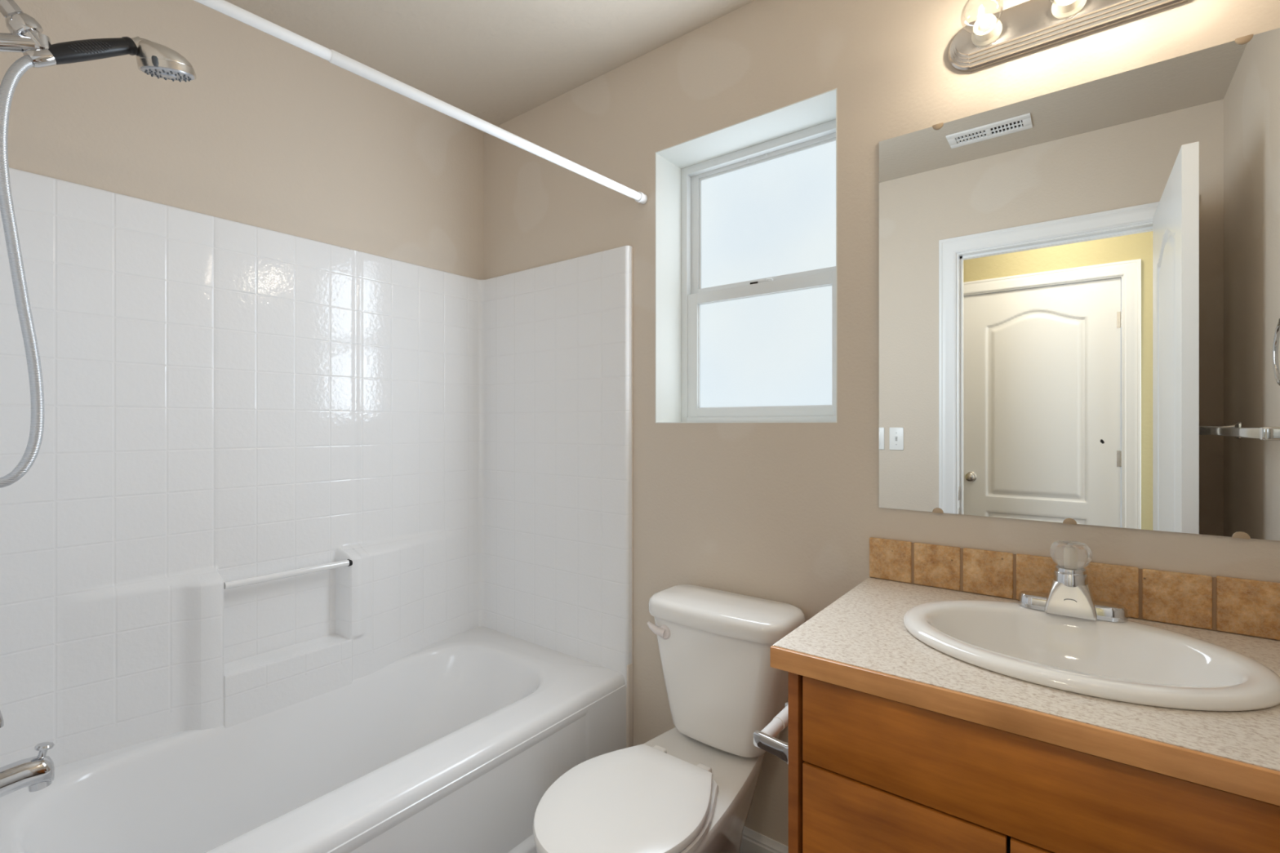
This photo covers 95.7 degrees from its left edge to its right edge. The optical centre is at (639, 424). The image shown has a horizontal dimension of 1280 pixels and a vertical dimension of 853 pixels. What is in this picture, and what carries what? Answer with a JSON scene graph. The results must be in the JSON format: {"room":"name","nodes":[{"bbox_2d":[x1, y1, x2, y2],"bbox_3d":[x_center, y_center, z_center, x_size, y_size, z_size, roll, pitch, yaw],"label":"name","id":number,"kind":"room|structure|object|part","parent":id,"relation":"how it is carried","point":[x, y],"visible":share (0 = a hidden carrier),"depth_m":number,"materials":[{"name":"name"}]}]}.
{"room":"bathroom","nodes":[
{"label":"bathroom","id":0,"kind":"room"},
{"bbox_2d":[0,0,483,279],"bbox_3d":[-1.244,0.010,1.869,0.100,2.560,1.720,0,0,38],"label":"wall","id":1,"kind":"structure","parent":0,"point":[270,133],"depth_m":1.81,"materials":[{"name":"beige paint"}]},
{"bbox_2d":[225,0,755,133],"bbox_3d":[-0.122,-1.320,0.415,3.900,0.100,3.010,0,0,38],"label":"ceiling","id":2,"kind":"structure","parent":0,"point":[495,62],"depth_m":1.90,"materials":[{"name":"beige paint"}]},
{"bbox_2d":[483,0,1279,846],"bbox_3d":[0.361,0.010,1.822,2.702,2.560,0.160,0,0,38],"label":"wall","id":3,"kind":"structure","parent":0,"point":[785,513],"depth_m":1.68,"materials":[{"name":"beige paint"}]},
{"bbox_2d":[193,0,648,204],"bbox_3d":[-0.508,-0.773,1.377,0.035,0.034,1.606,0,0,41],"label":"shower curtain rod","id":4,"kind":"object","parent":3,"relation":"attached to","point":[224,6],"visible":1,"depth_m":1.33,"materials":[{"name":"white metal"}]},
{"bbox_2d":[655,88,837,422],"bbox_3d":[0.361,-0.464,1.857,0.614,0.915,0.216,0,0,38],"label":"window","id":5,"kind":"structure","parent":3,"relation":"in","point":[746,211],"depth_m":1.93,"materials":[{"name":"white paint"}]},
{"bbox_3d":[0.398,-0.245,1.905,0.558,0.438,0.022,0,0,38],"label":"sash","id":6,"kind":"part","parent":5,"relation":"part of","materials":[{"name":"white plastic"}]},
{"bbox_3d":[0.412,-0.677,1.924,0.558,0.431,0.026,0,0,38],"label":"sash","id":7,"kind":"part","parent":5,"relation":"part of","materials":[{"name":"white plastic"}]},
{"bbox_3d":[0.401,-0.242,1.910,0.482,0.371,0.004,0,0,38],"label":"glass pane","id":8,"kind":"part","parent":5,"relation":"part of","materials":[{"name":"grey glass"}]},
{"bbox_3d":[0.413,-0.679,1.925,0.494,0.393,0.004,0,0,38],"label":"glass pane","id":9,"kind":"part","parent":5,"relation":"part of","materials":[{"name":"grey glass"}]},
{"bbox_2d":[740,826,788,852],"bbox_3d":[0.295,1.252,1.763,0.816,0.075,0.014,0,0,38],"label":"baseboard","id":10,"kind":"structure","parent":3,"relation":"attached to","point":[753,842],"depth_m":1.72,"materials":[{"name":"white paint"}]},
{"bbox_2d":[948,0,1187,71],"bbox_3d":[0.893,-0.902,1.209,0.472,0.113,0.165,0,0,38],"label":"vanity light","id":11,"kind":"object","parent":3,"relation":"attached to","point":[1030,26],"visible":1,"depth_m":1.28,"materials":[{"name":"silver metal"}]},
{"bbox_3d":[0.751,-0.902,1.273,0.080,0.080,0.092,0,0,38],"label":"light bulb","id":12,"kind":"part","parent":11,"relation":"part of","materials":[{"name":"clear glass"}]},
{"bbox_3d":[0.768,-0.902,1.295,0.023,0.023,0.033,0,0,38],"label":"glass stem","id":13,"kind":"part","parent":11,"relation":"part of","materials":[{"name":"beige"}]},
{"bbox_2d":[971,13,1002,46],"bbox_3d":[0.786,-0.902,1.319,0.062,0.062,0.037,0,0,38],"label":"socket","id":14,"kind":"object","parent":11,"relation":"attached to","point":[993,37],"depth_m":1.32,"materials":[{"name":"beige"}]},
{"bbox_2d":[1051,0,1086,18],"bbox_3d":[0.907,-0.902,1.226,0.062,0.062,0.037,0,0,38],"label":"socket","id":15,"kind":"object","parent":11,"relation":"attached to","point":[1075,9],"depth_m":1.23,"materials":[{"name":"beige glass"}]},
{"bbox_2d":[869,537,1279,640],"bbox_3d":[0.952,0.347,1.259,0.876,0.107,0.012,0,0,38],"label":"backsplash","id":16,"kind":"structure","parent":3,"relation":"attached to","point":[1237,606],"depth_m":1.22,"materials":[{"name":"tile"}]},
{"bbox_2d":[879,27,1279,541],"bbox_3d":[0.952,-0.262,1.261,0.827,0.956,0.010,0,0,38],"label":"wall mirror","id":17,"kind":"object","parent":3,"relation":"attached to","point":[1079,285],"visible":1,"depth_m":1.25,"materials":[{"name":"grey mirror"}]},
{"bbox_3d":[-0.122,1.340,0.415,3.900,0.100,3.010,0,0,38],"label":"floor","id":18,"kind":"structure","parent":0,"visible":0},
{"bbox_2d":[0,167,633,852],"bbox_3d":[-0.839,0.335,1.632,0.826,1.910,1.603,0,0,38],"label":"shower","id":19,"kind":"object","parent":18,"relation":"on","point":[307,545],"visible":0.95,"depth_m":1.78,"materials":[{"name":"white plastic"}]},
{"bbox_2d":[0,710,4,728],"bbox_3d":[-1.270,0.445,1.071,0.170,0.279,0.129,0,0,38],"label":"shower valve","id":20,"kind":"object","parent":19,"relation":"attached to","point":[2,722],"visible":1,"depth_m":1.12,"materials":[{"name":"silver metal"}]},
{"bbox_2d":[0,742,54,797],"bbox_3d":[-1.249,0.690,1.099,0.062,0.099,0.198,0,0,38],"label":"tub spout","id":21,"kind":"object","parent":19,"relation":"attached to","point":[36,773],"visible":1,"depth_m":1.14,"materials":[{"name":"silver metal"}]},
{"bbox_3d":[-1.197,0.656,1.166,0.029,0.031,0.028,0,0,38],"label":"diverter knob","id":22,"kind":"part","parent":21,"relation":"part of","materials":[{"name":"silver metal"}]},
{"bbox_2d":[0,626,625,852],"bbox_3d":[-0.844,1.075,1.635,0.813,0.430,1.600,0,0,38],"label":"bathtub","id":23,"kind":"object","parent":19,"relation":"in","point":[453,742],"depth_m":1.64,"materials":[{"name":"white ceramic"}]},
{"bbox_2d":[533,584,805,852],"bbox_3d":[0.071,0.898,1.449,0.444,0.784,0.761,0,0,38],"label":"toilet","id":24,"kind":"object","parent":18,"relation":"on","point":[691,788],"visible":0.91,"depth_m":1.51,"materials":[{"name":"white ceramic"}]},
{"bbox_3d":[-0.039,0.872,1.333,0.370,0.022,0.442,0,0,38],"label":"lid","id":25,"kind":"part","parent":24,"relation":"part of","materials":[{"name":"white plastic"}]},
{"bbox_3d":[-0.034,0.896,1.339,0.370,0.019,0.445,0,0,38],"label":"seat","id":26,"kind":"part","parent":24,"relation":"part of","materials":[{"name":"white plastic"}]},
{"bbox_3d":[0.055,0.600,1.687,0.080,0.043,0.034,0,0,38],"label":"flush handle","id":27,"kind":"part","parent":24,"relation":"part of","materials":[{"name":"white plastic"}]},
{"bbox_3d":[0.048,1.099,1.446,0.362,0.383,0.699,0,0,38],"label":"bowl","id":28,"kind":"part","parent":24,"relation":"part of","materials":[{"name":"white ceramic"}]},
{"bbox_3d":[0.239,0.730,1.667,0.412,0.336,0.201,0,0,38],"label":"tank","id":29,"kind":"part","parent":24,"relation":"part of","materials":[{"name":"white ceramic"}]},
{"bbox_3d":[0.235,0.533,1.662,0.444,0.055,0.224,0,0,38],"label":"tank lid","id":30,"kind":"part","parent":24,"relation":"part of","materials":[{"name":"white ceramic"}]},
{"bbox_2d":[788,671,1279,852],"bbox_3d":[0.785,0.864,1.024,0.854,0.852,0.585,0,0,38],"label":"vanity cabinet","id":31,"kind":"object","parent":18,"relation":"on","point":[868,773],"visible":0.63,"depth_m":0.88,"materials":[{"name":"brown wood"}]},
{"bbox_2d":[753,701,788,764],"bbox_3d":[0.315,0.640,1.193,0.098,0.072,0.193,0,0,38],"label":"toilet paper holder","id":32,"kind":"object","parent":31,"relation":"attached to","point":[765,740],"visible":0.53,"depth_m":1.15,"materials":[{"name":"silver metal"}]},
{"bbox_3d":[0.269,0.640,1.133,0.098,0.072,0.040,0,0,38],"label":"post","id":33,"kind":"part","parent":32,"relation":"part of","materials":[{"name":"silver metal"}]},
{"bbox_3d":[0.454,0.864,1.278,0.019,0.852,0.585,0,0,38],"label":"panel","id":34,"kind":"part","parent":31,"relation":"part of","materials":[{"name":"brown wood"}]},
{"bbox_3d":[0.418,0.895,0.949,0.309,0.580,0.019,0,0,38],"label":"door","id":35,"kind":"part","parent":31,"relation":"part of","materials":[{"name":"brown wood"}]},
{"bbox_2d":[770,577,1279,806],"bbox_3d":[0.769,0.420,1.023,0.879,0.038,0.608,0,0,38],"label":"countertop","id":36,"kind":"structure","parent":31,"relation":"on","point":[861,642],"depth_m":0.86,"materials":[{"name":"laminate"}]},
{"bbox_2d":[1017,540,1128,622],"bbox_3d":[0.876,0.311,1.180,0.180,0.140,0.075,0,0,38],"label":"faucet","id":37,"kind":"object","parent":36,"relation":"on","point":[1069,593],"visible":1,"depth_m":1.16,"materials":[{"name":"silver metal"}]},
{"bbox_3d":[0.874,0.350,1.177,0.084,0.061,0.068,0,0,38],"label":"spout","id":38,"kind":"part","parent":37,"relation":"part of","materials":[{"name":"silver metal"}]},
{"bbox_3d":[0.878,0.266,1.182,0.065,0.050,0.065,0,0,-30],"label":"handle knob","id":39,"kind":"part","parent":37,"relation":"part of","materials":[{"name":"white plastic"}]},
{"bbox_3d":[0.879,0.368,1.184,0.180,0.027,0.054,0,0,38],"label":"plate","id":40,"kind":"part","parent":37,"relation":"part of","materials":[{"name":"silver metal"}]},
{"bbox_2d":[902,600,1279,711],"bbox_3d":[0.765,0.454,1.042,0.538,0.144,0.430,0,0,38],"label":"sink","id":41,"kind":"object","parent":36,"relation":"in","point":[1132,662],"visible":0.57,"depth_m":1.05,"materials":[{"name":"white ceramic"}]},
{"bbox_3d":[0.739,0.895,0.703,0.489,0.580,0.019,0,0,38],"label":"door","id":42,"kind":"part","parent":31,"relation":"part of","materials":[{"name":"brown wood"}]},
{"bbox_3d":[-0.275,0.010,0.114,3.575,2.560,0.115,0,0,38],"label":"wall","id":43,"kind":"structure","parent":0,"visible":0},
{"bbox_2d":[0,0,51,53],"bbox_3d":[-1.260,-0.804,1.085,0.064,0.186,0.227,0,0,38],"label":"bracket","id":44,"kind":"object","parent":43,"relation":"attached to","point":[25,32],"visible":0.98,"depth_m":1.13,"materials":[{"name":"silver metal"}]},
{"bbox_2d":[0,54,44,488],"bbox_3d":[-1.238,-0.304,1.110,0.023,0.852,0.139,0,0,38],"label":"shower hose","id":45,"kind":"object","parent":44,"relation":"hanging from","point":[16,70],"visible":1,"depth_m":1.13,"materials":[{"name":"silver metal"}]},
{"bbox_2d":[22,36,196,81],"bbox_3d":[-1.133,-0.784,1.255,0.105,0.143,0.281,0,0,38],"label":"shower","id":46,"kind":"object","parent":44,"relation":"attached to","point":[158,60],"visible":1,"depth_m":1.25,"materials":[{"name":"black plastic"}]},
{"bbox_3d":[-1.201,-0.736,1.161,0.033,0.046,0.048,0,0,38],"label":"handle","id":47,"kind":"part","parent":46,"relation":"part of","materials":[{"name":"silver metal"}]}
]}

